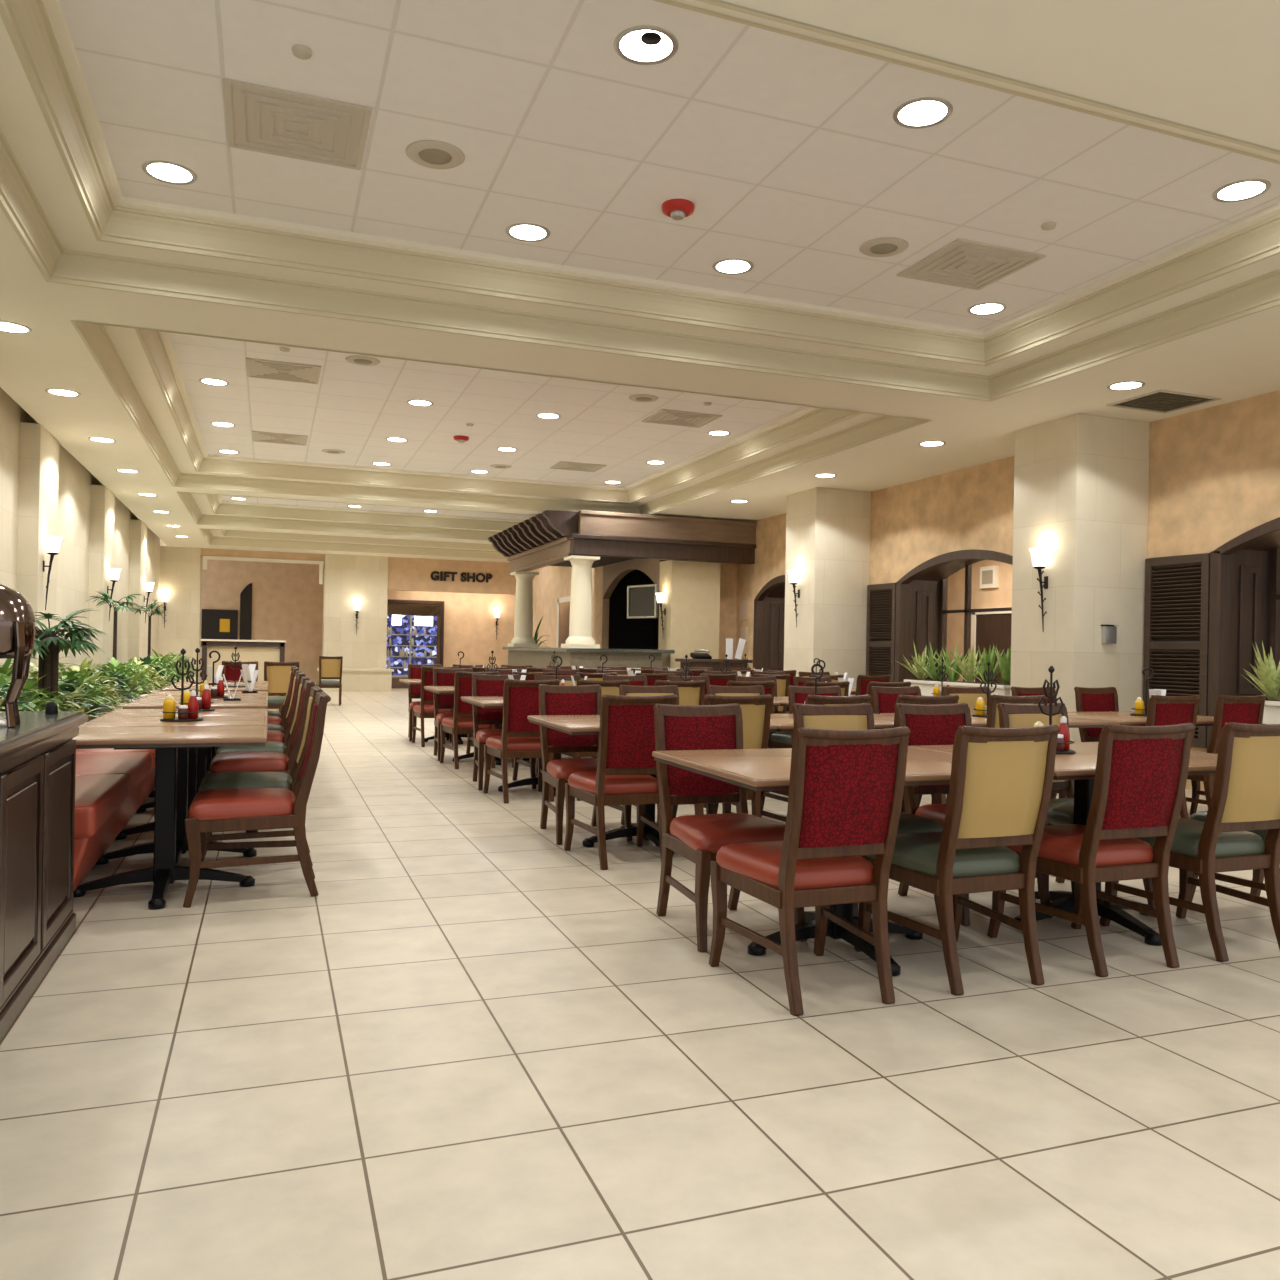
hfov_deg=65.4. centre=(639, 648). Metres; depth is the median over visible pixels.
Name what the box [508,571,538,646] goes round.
round column
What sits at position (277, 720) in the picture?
seat cushion
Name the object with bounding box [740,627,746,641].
posted notice
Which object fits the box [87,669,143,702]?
leafy plant
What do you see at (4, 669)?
leafy plant
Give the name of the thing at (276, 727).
seat cushion
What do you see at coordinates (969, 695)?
dining chair
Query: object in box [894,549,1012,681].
trim
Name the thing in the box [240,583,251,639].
arched mirror
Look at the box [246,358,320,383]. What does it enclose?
ceiling vent
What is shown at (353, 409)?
ceiling
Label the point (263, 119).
ceiling vent
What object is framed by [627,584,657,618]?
screen
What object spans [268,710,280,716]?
seat cushion
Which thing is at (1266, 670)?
spiky plant
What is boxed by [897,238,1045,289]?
ceiling vent
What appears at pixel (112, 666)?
leafy plant
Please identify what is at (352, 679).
trim
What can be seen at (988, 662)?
condiment caddy
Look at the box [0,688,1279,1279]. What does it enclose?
floor
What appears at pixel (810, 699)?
dining chair
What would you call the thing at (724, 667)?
dining chair
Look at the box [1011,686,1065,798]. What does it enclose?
dining chair
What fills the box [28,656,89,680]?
leafy plant
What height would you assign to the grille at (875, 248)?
0.014 m
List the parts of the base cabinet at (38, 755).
door panel, door, cornice, door, door panel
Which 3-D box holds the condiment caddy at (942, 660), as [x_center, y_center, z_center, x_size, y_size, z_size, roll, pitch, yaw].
[2.982,0.296,9.835,0.220,0.396,0.220,1,0,0]
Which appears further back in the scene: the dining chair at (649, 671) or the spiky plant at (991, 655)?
the dining chair at (649, 671)
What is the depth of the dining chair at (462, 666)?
13.16 m
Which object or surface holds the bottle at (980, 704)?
in the condiment caddy at (988, 662)
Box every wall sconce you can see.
[43,536,62,609]
[107,568,120,619]
[144,582,153,621]
[161,595,168,627]
[354,604,360,634]
[494,612,499,639]
[655,593,665,631]
[787,570,799,627]
[1029,548,1049,631]
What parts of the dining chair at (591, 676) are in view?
panel, crest rail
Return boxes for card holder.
[207,665,223,684]
[223,674,241,700]
[241,670,258,692]
[242,664,255,681]
[508,675,525,679]
[571,676,587,685]
[627,670,640,675]
[737,671,749,676]
[838,678,853,695]
[1149,689,1165,697]
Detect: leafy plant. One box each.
[0,657,36,676]
[0,666,106,722]
[0,673,90,725]
[0,674,60,710]
[0,679,39,710]
[0,696,20,708]
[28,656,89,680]
[29,673,113,721]
[31,663,127,710]
[58,668,121,714]
[60,657,131,709]
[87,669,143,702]
[89,657,152,702]
[106,658,163,695]
[125,657,171,690]
[132,655,176,685]
[137,648,186,680]
[138,656,180,683]
[151,652,194,679]
[169,652,198,672]
[169,653,199,677]
[506,617,550,664]
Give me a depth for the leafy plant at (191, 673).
17.54 m
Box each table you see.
[72,726,266,908]
[79,716,267,865]
[100,708,267,839]
[123,700,267,811]
[139,695,267,796]
[150,691,267,758]
[161,686,267,750]
[170,683,267,686]
[177,681,267,683]
[399,679,467,743]
[424,686,528,764]
[461,696,555,795]
[527,715,776,854]
[652,747,951,975]
[770,713,893,731]
[773,702,779,706]
[774,696,788,706]
[850,688,855,694]
[880,712,1119,727]
[908,742,1217,945]
[1067,711,1213,725]
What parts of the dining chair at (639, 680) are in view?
crest rail, panel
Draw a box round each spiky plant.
[898,641,941,679]
[906,644,955,679]
[920,645,976,680]
[947,643,987,681]
[958,644,1003,682]
[979,644,1010,683]
[1242,642,1279,699]
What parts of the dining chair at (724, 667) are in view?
crest rail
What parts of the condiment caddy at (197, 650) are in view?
scroll handle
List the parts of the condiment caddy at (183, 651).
scroll handle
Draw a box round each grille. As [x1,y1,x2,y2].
[353,359,371,363]
[419,149,451,164]
[554,462,601,470]
[635,397,651,400]
[870,243,896,253]
[1115,392,1212,411]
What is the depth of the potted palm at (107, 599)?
13.44 m
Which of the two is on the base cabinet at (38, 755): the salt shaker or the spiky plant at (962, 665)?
the salt shaker
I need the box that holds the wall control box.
[1101,625,1118,642]
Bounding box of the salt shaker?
[45,701,57,713]
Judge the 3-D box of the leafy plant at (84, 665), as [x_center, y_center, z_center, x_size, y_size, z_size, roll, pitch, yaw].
[-5.112,0.358,9.067,0.958,0.567,0.909,1,0,-20]
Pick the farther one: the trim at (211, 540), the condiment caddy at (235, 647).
the trim at (211, 540)
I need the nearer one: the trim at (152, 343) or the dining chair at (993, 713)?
the dining chair at (993, 713)
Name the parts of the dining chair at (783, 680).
crest rail, panel, leg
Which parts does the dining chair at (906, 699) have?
leg, leg, crest rail, leg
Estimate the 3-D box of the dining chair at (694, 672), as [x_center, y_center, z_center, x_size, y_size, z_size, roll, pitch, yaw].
[0.569,0.736,13.114,0.490,0.956,0.631,1,0,-19]
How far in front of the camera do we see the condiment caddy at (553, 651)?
12.96 m
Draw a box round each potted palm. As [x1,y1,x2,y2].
[31,608,106,709]
[86,590,141,659]
[127,600,164,658]
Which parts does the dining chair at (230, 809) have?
leg, leg, seat rail, leg, panel, leg, crest rail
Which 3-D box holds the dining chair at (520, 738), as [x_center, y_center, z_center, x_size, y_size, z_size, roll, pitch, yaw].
[-0.932,0.709,7.913,0.490,0.956,0.631,1,0,-20]
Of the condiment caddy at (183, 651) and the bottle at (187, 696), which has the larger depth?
the bottle at (187, 696)
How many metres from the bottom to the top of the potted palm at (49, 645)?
0.902 m
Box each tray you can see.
[160,710,203,721]
[179,702,214,711]
[198,690,227,697]
[224,681,244,686]
[972,709,987,717]
[1056,741,1075,754]
[1130,708,1147,716]
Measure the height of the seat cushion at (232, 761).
0.094 m
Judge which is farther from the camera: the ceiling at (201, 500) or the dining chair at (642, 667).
the ceiling at (201, 500)
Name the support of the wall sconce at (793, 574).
attached to the column at (828, 530)
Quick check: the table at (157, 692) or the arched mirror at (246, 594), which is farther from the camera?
the arched mirror at (246, 594)
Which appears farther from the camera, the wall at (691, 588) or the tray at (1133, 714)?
the wall at (691, 588)
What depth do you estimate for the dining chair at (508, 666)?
13.40 m
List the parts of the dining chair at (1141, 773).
leg, leg, seat rail, leg, rail, panel, crest rail, leg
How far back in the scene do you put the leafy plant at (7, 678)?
6.67 m
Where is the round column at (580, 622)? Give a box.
[561,555,599,648]
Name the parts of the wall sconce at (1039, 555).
lamp shade, iron stem, wall plate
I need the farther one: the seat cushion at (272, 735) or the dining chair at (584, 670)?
the dining chair at (584, 670)
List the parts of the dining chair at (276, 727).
panel, leg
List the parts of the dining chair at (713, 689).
leg, crest rail, panel, leg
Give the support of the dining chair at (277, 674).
on the floor
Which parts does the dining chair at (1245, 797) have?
leg, leg, leg, seat rail, rail, panel, crest rail, leg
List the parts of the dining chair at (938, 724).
leg, rail, crest rail, panel, leg, leg, leg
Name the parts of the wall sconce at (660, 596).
lamp shade, iron stem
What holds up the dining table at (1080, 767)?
on the floor
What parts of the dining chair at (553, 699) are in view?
leg, seat rail, leg, crest rail, panel, rail, leg, leg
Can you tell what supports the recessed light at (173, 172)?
in the ceiling at (790, 154)
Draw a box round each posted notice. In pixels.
[739,600,747,619]
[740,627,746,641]
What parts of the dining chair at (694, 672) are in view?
crest rail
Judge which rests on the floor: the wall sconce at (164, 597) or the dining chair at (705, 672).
the dining chair at (705, 672)
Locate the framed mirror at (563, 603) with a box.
[557,596,569,646]
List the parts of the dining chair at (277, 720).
panel, leg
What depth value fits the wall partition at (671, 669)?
16.52 m
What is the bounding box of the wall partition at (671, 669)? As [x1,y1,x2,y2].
[627,668,760,671]
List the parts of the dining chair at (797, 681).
leg, crest rail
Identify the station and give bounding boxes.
[201,639,285,711]
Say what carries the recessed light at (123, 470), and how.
in the ceiling at (1210, 66)
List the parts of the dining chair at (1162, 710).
leg, panel, crest rail, leg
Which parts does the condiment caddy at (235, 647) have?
scroll handle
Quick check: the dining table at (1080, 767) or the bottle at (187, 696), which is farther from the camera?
the bottle at (187, 696)
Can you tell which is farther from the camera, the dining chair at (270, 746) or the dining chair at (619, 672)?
the dining chair at (619, 672)
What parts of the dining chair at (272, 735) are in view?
panel, leg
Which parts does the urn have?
burner, leg, dome lid, leg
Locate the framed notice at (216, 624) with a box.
[201,609,237,645]
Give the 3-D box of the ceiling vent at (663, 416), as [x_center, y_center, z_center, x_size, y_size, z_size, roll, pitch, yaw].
[0.482,-2.673,11.590,0.740,0.014,0.660,1,0,-20]
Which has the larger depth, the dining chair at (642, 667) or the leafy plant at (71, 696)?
the dining chair at (642, 667)
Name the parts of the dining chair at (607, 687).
leg, seat rail, leg, crest rail, panel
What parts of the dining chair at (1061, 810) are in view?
leg, crest rail, panel, rail, leg, leg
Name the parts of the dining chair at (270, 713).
panel, leg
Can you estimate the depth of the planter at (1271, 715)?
8.31 m
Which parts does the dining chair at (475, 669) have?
crest rail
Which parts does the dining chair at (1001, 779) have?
leg, seat rail, leg, leg, rail, panel, crest rail, leg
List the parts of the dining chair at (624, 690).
leg, crest rail, panel, leg, leg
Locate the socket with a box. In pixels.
[641,32,661,44]
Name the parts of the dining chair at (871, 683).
leg, crest rail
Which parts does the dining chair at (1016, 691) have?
leg, crest rail, panel, leg, leg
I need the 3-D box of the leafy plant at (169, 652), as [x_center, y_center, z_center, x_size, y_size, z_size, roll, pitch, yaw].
[-8.616,0.306,18.478,0.956,0.502,0.909,1,0,-20]
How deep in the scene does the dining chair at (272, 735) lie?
7.93 m
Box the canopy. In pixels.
[488,510,756,573]
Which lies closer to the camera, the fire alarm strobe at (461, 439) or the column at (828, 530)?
the fire alarm strobe at (461, 439)
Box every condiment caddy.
[160,648,203,721]
[179,648,214,711]
[198,651,227,697]
[224,646,244,686]
[487,650,497,671]
[550,651,558,667]
[553,656,562,678]
[600,655,607,672]
[679,655,692,680]
[721,654,731,673]
[741,654,749,669]
[811,664,823,694]
[817,660,824,681]
[931,659,947,695]
[972,661,996,717]
[1038,666,1075,754]
[1130,668,1153,716]
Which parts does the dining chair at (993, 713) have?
leg, leg, panel, crest rail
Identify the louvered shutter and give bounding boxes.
[866,583,895,681]
[1143,553,1209,747]
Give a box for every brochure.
[726,638,732,658]
[735,638,745,659]
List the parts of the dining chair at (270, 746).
leg, panel, leg, crest rail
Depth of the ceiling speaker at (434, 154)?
5.44 m
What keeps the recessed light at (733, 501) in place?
in the ceiling at (1210, 66)
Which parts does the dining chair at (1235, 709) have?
leg, seat rail, leg, panel, crest rail, leg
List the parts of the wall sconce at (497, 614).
lamp shade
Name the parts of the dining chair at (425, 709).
leg, leg, seat rail, rail, panel, crest rail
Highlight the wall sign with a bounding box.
[430,571,491,582]
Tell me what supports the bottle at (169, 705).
in the condiment caddy at (183, 651)
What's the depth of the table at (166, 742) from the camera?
4.72 m
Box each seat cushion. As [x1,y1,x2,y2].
[188,788,294,819]
[198,772,291,791]
[209,752,288,772]
[216,741,286,754]
[267,716,281,724]
[267,724,282,731]
[267,730,284,742]
[268,696,285,703]
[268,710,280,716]
[316,680,341,684]
[410,701,420,708]
[413,704,451,712]
[436,712,453,721]
[442,717,490,727]
[476,729,501,742]
[486,735,540,750]
[546,758,597,779]
[568,771,658,794]
[670,813,785,852]
[716,841,872,889]
[771,732,791,743]
[865,831,1019,877]
[897,812,942,833]
[915,803,1047,826]
[1004,824,1152,866]
[1046,798,1073,824]
[1137,818,1264,857]
[1189,811,1267,839]
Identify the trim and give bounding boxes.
[0,0,1279,366]
[0,0,1279,401]
[0,386,167,545]
[70,320,933,514]
[135,329,862,502]
[177,492,525,540]
[199,528,506,558]
[203,556,323,583]
[206,494,519,530]
[317,668,393,690]
[387,599,443,666]
[753,575,784,671]
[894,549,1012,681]
[1207,517,1279,784]
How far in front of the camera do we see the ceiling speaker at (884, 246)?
6.57 m
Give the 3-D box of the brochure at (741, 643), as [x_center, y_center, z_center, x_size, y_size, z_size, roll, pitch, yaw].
[1.661,0.005,16.518,0.191,0.357,0.015,1,0,-20]
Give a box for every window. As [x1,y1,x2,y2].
[939,559,1012,683]
[1269,548,1279,696]
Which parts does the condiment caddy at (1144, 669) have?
scroll handle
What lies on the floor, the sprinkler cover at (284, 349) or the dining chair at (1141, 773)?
the dining chair at (1141, 773)
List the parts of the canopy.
ceiling panel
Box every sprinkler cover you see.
[280,347,289,351]
[291,44,311,59]
[1041,222,1056,230]
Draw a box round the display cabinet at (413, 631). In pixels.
[386,604,440,687]
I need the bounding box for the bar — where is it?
[502,647,674,668]
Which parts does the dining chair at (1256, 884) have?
leg, leg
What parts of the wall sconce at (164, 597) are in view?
iron stem, lamp shade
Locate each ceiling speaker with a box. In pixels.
[321,449,344,453]
[345,355,379,365]
[406,140,464,168]
[490,464,510,468]
[629,394,657,401]
[859,237,908,256]
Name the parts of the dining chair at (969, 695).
leg, crest rail, panel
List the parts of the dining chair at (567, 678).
leg, crest rail, panel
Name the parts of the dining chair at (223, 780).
leg, panel, leg, crest rail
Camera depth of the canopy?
16.89 m
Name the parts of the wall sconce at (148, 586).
iron stem, lamp shade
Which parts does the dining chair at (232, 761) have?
seat rail, leg, panel, leg, crest rail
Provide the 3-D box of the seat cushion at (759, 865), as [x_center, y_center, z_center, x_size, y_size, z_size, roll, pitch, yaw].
[0.582,0.774,3.654,0.483,0.094,0.470,1,0,-20]
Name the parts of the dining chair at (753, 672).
crest rail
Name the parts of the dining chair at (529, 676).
crest rail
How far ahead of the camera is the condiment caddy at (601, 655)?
10.86 m
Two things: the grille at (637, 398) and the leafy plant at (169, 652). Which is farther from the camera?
the leafy plant at (169, 652)
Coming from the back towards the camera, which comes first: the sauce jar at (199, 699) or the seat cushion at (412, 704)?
the seat cushion at (412, 704)
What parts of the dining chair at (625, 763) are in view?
leg, leg, seat rail, rail, panel, leg, crest rail, leg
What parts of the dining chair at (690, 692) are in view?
crest rail, panel, leg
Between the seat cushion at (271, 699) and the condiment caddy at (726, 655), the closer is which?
the condiment caddy at (726, 655)
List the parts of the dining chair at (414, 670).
leg, leg, panel, rail, crest rail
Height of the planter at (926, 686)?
0.205 m
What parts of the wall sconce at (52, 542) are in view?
iron stem, lamp shade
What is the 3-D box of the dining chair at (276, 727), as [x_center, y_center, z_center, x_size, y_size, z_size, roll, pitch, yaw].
[-3.265,0.667,8.659,0.631,0.956,0.490,1,0,-20]
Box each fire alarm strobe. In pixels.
[453,435,468,442]
[662,199,694,219]
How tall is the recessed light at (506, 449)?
0.007 m
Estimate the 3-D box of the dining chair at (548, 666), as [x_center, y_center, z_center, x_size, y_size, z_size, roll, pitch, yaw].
[-0.970,0.708,13.370,0.490,0.956,0.631,1,0,-21]
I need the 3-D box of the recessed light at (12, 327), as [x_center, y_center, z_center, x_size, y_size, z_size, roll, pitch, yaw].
[-4.616,-2.351,7.293,0.290,0.007,0.290,1,0,-20]
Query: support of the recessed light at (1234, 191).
in the ceiling at (790, 154)
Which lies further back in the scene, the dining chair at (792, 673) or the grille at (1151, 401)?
the dining chair at (792, 673)
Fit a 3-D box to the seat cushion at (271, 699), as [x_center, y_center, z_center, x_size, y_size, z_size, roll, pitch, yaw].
[-4.755,0.677,13.197,0.483,0.094,0.470,1,0,-20]
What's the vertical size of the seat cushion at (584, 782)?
0.094 m
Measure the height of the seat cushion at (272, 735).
0.094 m
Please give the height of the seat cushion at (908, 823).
0.094 m
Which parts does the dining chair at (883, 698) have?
leg, crest rail, panel, leg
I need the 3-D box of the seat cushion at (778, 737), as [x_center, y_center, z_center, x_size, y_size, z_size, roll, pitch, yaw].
[1.474,0.790,8.884,0.483,0.094,0.470,1,0,-21]
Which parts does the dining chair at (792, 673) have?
crest rail, panel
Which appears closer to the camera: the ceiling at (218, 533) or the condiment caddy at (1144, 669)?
the condiment caddy at (1144, 669)
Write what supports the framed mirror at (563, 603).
attached to the wall at (552, 583)
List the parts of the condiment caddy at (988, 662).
scroll handle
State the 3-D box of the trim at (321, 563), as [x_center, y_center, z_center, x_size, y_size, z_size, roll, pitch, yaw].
[-9.385,-1.959,24.898,2.820,0.580,0.080,1,0,-20]
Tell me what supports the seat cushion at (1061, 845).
on the dining chair at (1141, 773)
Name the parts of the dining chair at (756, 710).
leg, leg, crest rail, seat rail, panel, leg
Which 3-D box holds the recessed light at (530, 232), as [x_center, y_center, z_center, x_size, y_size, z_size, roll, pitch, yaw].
[-0.726,-2.699,6.466,0.290,0.007,0.290,1,0,-20]
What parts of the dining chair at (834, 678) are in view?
crest rail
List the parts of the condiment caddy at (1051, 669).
scroll handle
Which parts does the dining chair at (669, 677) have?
crest rail, leg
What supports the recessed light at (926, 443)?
in the ceiling at (1210, 66)
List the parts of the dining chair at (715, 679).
crest rail, panel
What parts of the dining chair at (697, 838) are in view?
leg, seat rail, crest rail, panel, leg, rail, leg, leg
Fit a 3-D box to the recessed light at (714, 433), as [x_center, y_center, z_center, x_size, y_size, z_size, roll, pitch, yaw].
[0.978,-2.668,12.350,0.290,0.007,0.290,1,0,-20]
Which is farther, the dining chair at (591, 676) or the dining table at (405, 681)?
the dining table at (405, 681)
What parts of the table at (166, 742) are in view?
mounting plate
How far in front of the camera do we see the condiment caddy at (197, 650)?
6.27 m
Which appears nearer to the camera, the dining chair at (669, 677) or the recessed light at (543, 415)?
the dining chair at (669, 677)
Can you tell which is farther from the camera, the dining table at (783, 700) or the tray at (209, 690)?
the dining table at (783, 700)
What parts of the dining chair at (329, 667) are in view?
leg, seat rail, rail, crest rail, panel, leg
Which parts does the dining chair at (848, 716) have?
leg, crest rail, panel, leg, leg, leg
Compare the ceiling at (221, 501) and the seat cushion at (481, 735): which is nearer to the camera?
the seat cushion at (481, 735)
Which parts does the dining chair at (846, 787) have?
leg, leg, seat rail, leg, rail, panel, crest rail, leg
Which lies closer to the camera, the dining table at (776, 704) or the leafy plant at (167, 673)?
the dining table at (776, 704)
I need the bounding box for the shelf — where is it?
[386,615,436,676]
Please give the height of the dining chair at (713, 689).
0.956 m
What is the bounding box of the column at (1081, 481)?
[1010,414,1149,741]
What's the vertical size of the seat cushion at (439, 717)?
0.094 m
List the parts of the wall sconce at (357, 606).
iron stem, lamp shade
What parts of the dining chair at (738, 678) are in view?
crest rail, leg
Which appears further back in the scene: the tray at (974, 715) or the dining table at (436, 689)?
the dining table at (436, 689)
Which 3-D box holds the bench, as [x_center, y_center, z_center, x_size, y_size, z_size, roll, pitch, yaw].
[-4.289,0.888,8.610,0.600,0.470,9.320,1,0,-20]
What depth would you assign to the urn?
3.30 m
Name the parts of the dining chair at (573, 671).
crest rail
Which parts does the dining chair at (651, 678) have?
crest rail, panel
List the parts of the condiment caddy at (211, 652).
scroll handle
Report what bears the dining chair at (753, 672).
on the floor
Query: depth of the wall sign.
26.57 m
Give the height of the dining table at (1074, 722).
0.760 m
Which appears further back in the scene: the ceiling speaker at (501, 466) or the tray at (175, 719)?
the ceiling speaker at (501, 466)
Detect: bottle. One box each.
[163,695,175,718]
[180,689,190,705]
[187,690,198,718]
[200,680,207,695]
[202,684,210,708]
[217,676,224,695]
[933,684,939,695]
[976,697,984,714]
[1034,721,1042,726]
[1058,716,1069,749]
[1135,697,1143,713]
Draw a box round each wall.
[0,387,159,676]
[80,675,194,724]
[158,546,387,680]
[160,539,514,685]
[201,548,515,594]
[527,558,666,648]
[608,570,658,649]
[658,560,720,668]
[719,563,736,658]
[736,390,1279,790]
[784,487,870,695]
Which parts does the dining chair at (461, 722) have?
leg, leg, rail, panel, seat rail, crest rail, leg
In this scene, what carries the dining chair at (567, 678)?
on the floor
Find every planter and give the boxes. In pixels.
[904,679,1009,695]
[1262,699,1279,723]
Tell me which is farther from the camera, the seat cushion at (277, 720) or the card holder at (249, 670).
the card holder at (249, 670)
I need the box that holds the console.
[675,658,752,670]
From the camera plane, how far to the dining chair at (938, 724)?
4.96 m
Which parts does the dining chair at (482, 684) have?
leg, seat rail, leg, rail, panel, crest rail, leg, leg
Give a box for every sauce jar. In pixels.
[178,705,187,719]
[196,697,201,709]
[210,687,217,696]
[1056,734,1063,750]
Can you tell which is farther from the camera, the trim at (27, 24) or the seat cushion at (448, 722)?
the seat cushion at (448, 722)
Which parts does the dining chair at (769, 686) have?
crest rail, panel, leg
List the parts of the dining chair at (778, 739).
leg, seat rail, crest rail, leg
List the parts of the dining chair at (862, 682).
leg, panel, crest rail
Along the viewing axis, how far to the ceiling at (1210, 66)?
7.43 m
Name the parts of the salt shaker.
lid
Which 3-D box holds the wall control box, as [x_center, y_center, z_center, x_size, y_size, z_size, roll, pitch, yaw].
[4.430,-0.138,9.405,0.160,0.175,0.060,1,0,-20]
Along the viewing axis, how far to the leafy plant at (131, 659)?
11.97 m
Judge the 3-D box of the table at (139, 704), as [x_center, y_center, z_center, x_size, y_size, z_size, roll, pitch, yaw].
[-3.130,0.763,7.078,0.900,0.760,0.732,1,0,-20]
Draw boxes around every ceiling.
[0,0,1279,375]
[0,0,1279,562]
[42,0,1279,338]
[59,0,1279,330]
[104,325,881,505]
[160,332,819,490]
[168,333,807,486]
[191,493,501,531]
[210,529,495,550]
[217,495,523,521]
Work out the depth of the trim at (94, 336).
13.51 m
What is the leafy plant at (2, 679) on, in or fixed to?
in the soil
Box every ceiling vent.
[223,78,371,169]
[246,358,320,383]
[252,431,307,445]
[550,461,606,471]
[642,409,721,427]
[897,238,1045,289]
[1106,389,1220,413]
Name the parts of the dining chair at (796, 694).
leg, crest rail, panel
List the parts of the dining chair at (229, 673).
leg, crest rail, panel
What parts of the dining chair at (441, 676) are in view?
leg, leg, rail, panel, crest rail, leg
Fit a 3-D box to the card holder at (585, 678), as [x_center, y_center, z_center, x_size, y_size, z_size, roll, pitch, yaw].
[-0.524,0.332,8.557,0.132,0.197,0.085,1,0,-13]
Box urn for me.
[0,584,35,727]
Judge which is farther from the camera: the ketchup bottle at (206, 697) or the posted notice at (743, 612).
the posted notice at (743, 612)
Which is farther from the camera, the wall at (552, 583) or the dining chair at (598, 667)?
the wall at (552, 583)
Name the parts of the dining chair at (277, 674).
leg, seat rail, rail, panel, crest rail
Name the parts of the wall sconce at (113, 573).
iron stem, lamp shade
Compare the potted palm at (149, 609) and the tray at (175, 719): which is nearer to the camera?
the tray at (175, 719)
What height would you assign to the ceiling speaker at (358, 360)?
0.016 m
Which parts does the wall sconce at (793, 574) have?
lamp shade, iron stem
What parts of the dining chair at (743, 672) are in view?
crest rail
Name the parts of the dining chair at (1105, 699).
leg, rail, crest rail, panel, leg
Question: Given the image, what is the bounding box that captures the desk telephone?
[690,649,711,658]
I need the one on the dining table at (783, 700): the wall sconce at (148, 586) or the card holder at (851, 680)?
the card holder at (851, 680)
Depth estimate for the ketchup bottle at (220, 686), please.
7.72 m
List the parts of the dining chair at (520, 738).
leg, leg, seat rail, rail, panel, crest rail, leg, leg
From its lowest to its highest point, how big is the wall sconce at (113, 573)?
0.800 m
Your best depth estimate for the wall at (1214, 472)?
9.51 m
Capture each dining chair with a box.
[183,691,330,907]
[198,686,323,865]
[207,680,315,832]
[216,676,310,754]
[222,661,257,680]
[264,661,298,708]
[267,667,299,725]
[267,670,301,731]
[267,672,305,743]
[268,666,295,717]
[316,656,342,705]
[408,664,448,740]
[412,666,458,746]
[433,668,473,760]
[440,671,499,768]
[453,664,484,668]
[460,667,506,745]
[472,674,535,789]
[483,679,559,802]
[485,668,521,674]
[496,672,554,767]
[501,665,532,668]
[526,667,560,672]
[534,674,595,775]
[538,684,632,844]
[543,669,593,757]
[547,665,577,669]
[553,679,629,800]
[558,672,616,758]
[564,694,677,869]
[577,668,609,672]
[596,669,631,675]
[597,666,626,669]
[602,675,646,685]
[619,685,713,839]
[631,668,662,673]
[635,673,674,685]
[641,666,669,670]
[653,703,806,951]
[654,670,687,675]
[654,680,704,704]
[655,694,772,845]
[667,675,709,694]
[676,669,707,675]
[684,667,712,670]
[700,673,736,685]
[704,670,736,673]
[708,685,787,813]
[709,726,910,1015]
[724,667,750,670]
[725,669,754,676]
[727,680,774,792]
[735,676,778,739]
[752,671,788,713]
[753,674,789,713]
[761,694,870,821]
[767,670,795,710]
[768,681,849,748]
[787,685,841,744]
[792,703,942,926]
[793,676,831,685]
[798,671,829,676]
[809,674,843,681]
[854,724,1059,994]
[855,675,891,695]
[866,681,910,705]
[871,686,948,806]
[893,694,958,811]
[894,703,1051,925]
[931,695,1048,803]
[942,686,990,802]
[987,723,1194,976]
[997,702,1154,906]
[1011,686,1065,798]
[1074,687,1118,741]
[1099,722,1279,961]
[1146,695,1199,818]
[1186,695,1266,815]
[1189,811,1267,901]
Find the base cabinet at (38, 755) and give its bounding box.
[0,711,87,1039]
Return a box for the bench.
[73,748,154,891]
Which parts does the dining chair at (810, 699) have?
leg, seat rail, leg, crest rail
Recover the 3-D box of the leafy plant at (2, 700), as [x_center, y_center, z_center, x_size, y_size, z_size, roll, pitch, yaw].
[-3.637,0.392,5.187,0.888,0.552,0.958,1,0,-20]
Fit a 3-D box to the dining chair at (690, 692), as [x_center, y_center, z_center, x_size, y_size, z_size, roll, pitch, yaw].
[0.221,0.730,8.342,0.490,0.956,0.631,1,0,-20]
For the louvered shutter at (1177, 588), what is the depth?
9.22 m
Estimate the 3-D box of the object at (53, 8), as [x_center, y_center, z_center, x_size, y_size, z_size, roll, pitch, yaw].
[0.399,-2.658,5.706,6.490,0.046,3.210,1,0,-20]
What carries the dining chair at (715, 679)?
on the floor
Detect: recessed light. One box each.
[0,321,31,333]
[45,388,80,396]
[88,437,115,442]
[116,469,138,472]
[137,493,157,495]
[142,160,196,184]
[199,378,228,385]
[210,422,235,426]
[218,450,239,453]
[372,462,391,465]
[386,437,407,441]
[407,400,432,405]
[470,470,488,473]
[496,447,517,451]
[506,223,549,241]
[536,413,560,418]
[604,481,621,483]
[614,25,678,64]
[646,461,665,464]
[707,431,729,435]
[712,258,753,274]
[730,500,748,502]
[814,474,836,477]
[893,97,952,128]
[918,441,945,446]
[967,302,1006,314]
[1107,381,1144,390]
[1212,179,1270,202]
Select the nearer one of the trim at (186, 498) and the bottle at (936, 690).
the bottle at (936, 690)
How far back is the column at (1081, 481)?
9.50 m
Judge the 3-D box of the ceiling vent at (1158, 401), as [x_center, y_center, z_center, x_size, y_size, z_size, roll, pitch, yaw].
[4.623,-2.180,8.813,0.700,0.014,0.580,1,0,-20]

